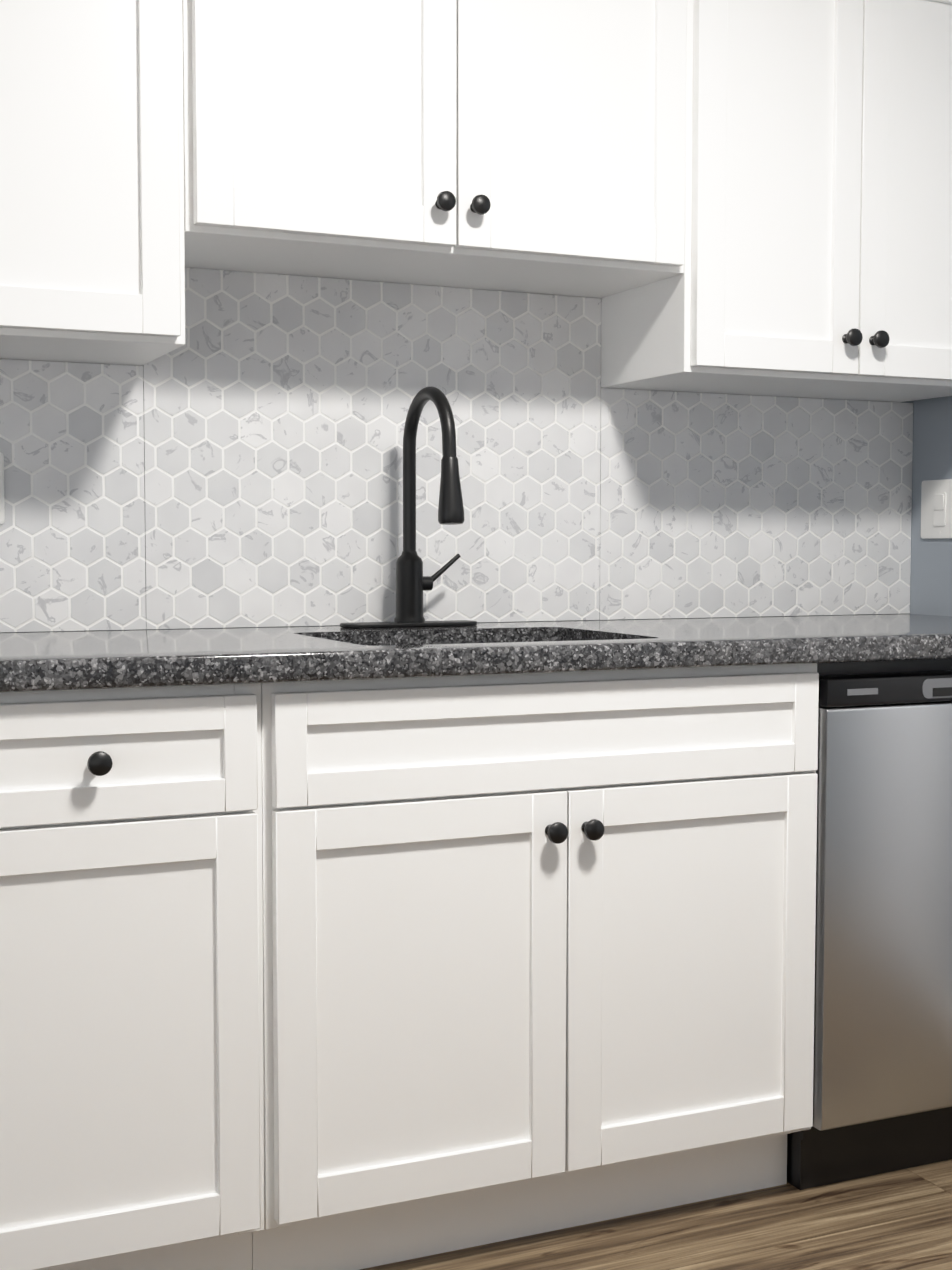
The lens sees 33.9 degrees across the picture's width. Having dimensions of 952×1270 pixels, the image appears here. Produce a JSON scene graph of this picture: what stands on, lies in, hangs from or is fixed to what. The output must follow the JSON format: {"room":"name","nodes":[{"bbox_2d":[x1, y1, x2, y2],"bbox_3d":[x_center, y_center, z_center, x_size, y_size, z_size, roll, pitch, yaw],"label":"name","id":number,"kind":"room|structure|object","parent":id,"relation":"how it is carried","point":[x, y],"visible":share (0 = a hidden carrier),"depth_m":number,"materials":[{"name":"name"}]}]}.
{"room":"kitchen","nodes":[
{"label":"kitchen","id":0,"kind":"room"},
{"bbox_2d":[0,401,910,632],"bbox_3d":[-1.210,-0.302,2.400,4.840,2.440,0.120,-1,4,-24],"label":"wall","id":1,"kind":"structure","parent":0,"point":[481,622],"depth_m":2.94,"materials":[{"name":"grey paint"}]},
{"bbox_2d":[0,0,185,365],"bbox_3d":[-0.874,-0.814,2.259,0.850,0.766,0.358,-1,4,-24],"label":"upper cabinet","id":2,"kind":"object","parent":1,"relation":"attached to","point":[92,252],"visible":1,"depth_m":2.26,"materials":[{"name":"white wood"}]},
{"bbox_2d":[182,0,686,297],"bbox_3d":[-0.089,-0.917,2.607,0.868,0.598,0.358,-1,4,-24],"label":"upper cabinet","id":3,"kind":"object","parent":1,"relation":"attached to","point":[531,146],"visible":1,"depth_m":2.48,"materials":[{"name":"white wood"}]},
{"bbox_2d":[0,267,912,631],"bbox_3d":[-0.210,-0.322,2.777,2.464,0.608,0.011,-1,4,-24],"label":"tile backsplash","id":4,"kind":"structure","parent":1,"relation":"attached to","point":[236,459],"depth_m":2.81,"materials":[{"name":"tile"}]},
{"bbox_2d":[0,452,4,523],"bbox_3d":[-0.794,-0.236,2.508,0.072,0.116,0.009,-1,4,-24],"label":"duplex electrical outlet","id":5,"kind":"object","parent":4,"relation":"attached to","point":[2,509],"visible":1,"depth_m":2.52,"materials":[{"name":"white plastic"}]},
{"bbox_2d":[601,0,951,401],"bbox_3d":[0.646,-0.852,2.942,0.743,0.766,0.358,-1,4,-24],"label":"upper cabinet","id":6,"kind":"object","parent":1,"relation":"attached to","point":[818,208],"visible":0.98,"depth_m":2.78,"materials":[{"name":"white wood"}]},
{"bbox_2d":[360,1159,951,1269],"bbox_3d":[-0.283,1.085,0.415,4.840,0.100,4.640,-1,4,-24],"label":"floor","id":7,"kind":"structure","parent":0,"point":[898,1220],"depth_m":2.40,"materials":[{"name":"brown wood"}]},
{"bbox_2d":[0,683,264,1269],"bbox_3d":[-0.802,0.494,2.204,0.877,0.874,0.653,-1,4,-24],"label":"base cabinet","id":8,"kind":"object","parent":7,"relation":"on","point":[131,1039],"visible":0.98,"depth_m":2.04,"materials":[{"name":"white wood"}]},
{"bbox_2d":[252,663,818,1269],"bbox_3d":[0.015,0.474,2.571,0.913,0.874,0.653,-1,4,-24],"label":"base cabinet","id":9,"kind":"object","parent":7,"relation":"on","point":[538,953],"visible":0.96,"depth_m":2.29,"materials":[{"name":"white wood"}]},
{"bbox_2d":[0,614,951,692],"bbox_3d":[-0.087,0.019,2.504,2.479,0.040,0.644,-1,4,-24],"label":"countertop","id":10,"kind":"structure","parent":9,"relation":"on","point":[65,660],"depth_m":2.31,"materials":[{"name":"stone"}]},
{"bbox_2d":[340,387,476,627],"bbox_3d":[-0.081,-0.216,2.661,0.254,0.411,0.238,-1,4,-24],"label":"faucet","id":11,"kind":"object","parent":10,"relation":"on","point":[412,582],"visible":1,"depth_m":2.73,"materials":[{"name":"black metal"}]},
{"bbox_2d":[787,658,951,1189],"bbox_3d":[0.711,0.460,2.885,0.608,0.868,0.595,-1,4,-24],"label":"dishwasher","id":12,"kind":"object","parent":7,"relation":"on","point":[882,1086],"visible":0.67,"depth_m":2.54,"materials":[{"name":"silver metal"}]},
{"bbox_2d":[907,396,951,615],"bbox_3d":[1.870,-0.236,1.310,0.120,2.440,4.400,-1,4,-24],"label":"wall","id":13,"kind":"structure","parent":0,"point":[931,579],"depth_m":3.23,"materials":[{"name":"grey paint"}]},
{"bbox_2d":[921,479,951,538],"bbox_3d":[0.950,-0.257,3.195,0.010,0.120,0.120,-1,4,-24],"label":"switch plate","id":14,"kind":"object","parent":13,"relation":"attached to","point":[936,509],"visible":1,"depth_m":3.20,"materials":[{"name":"white plastic"}]}
]}

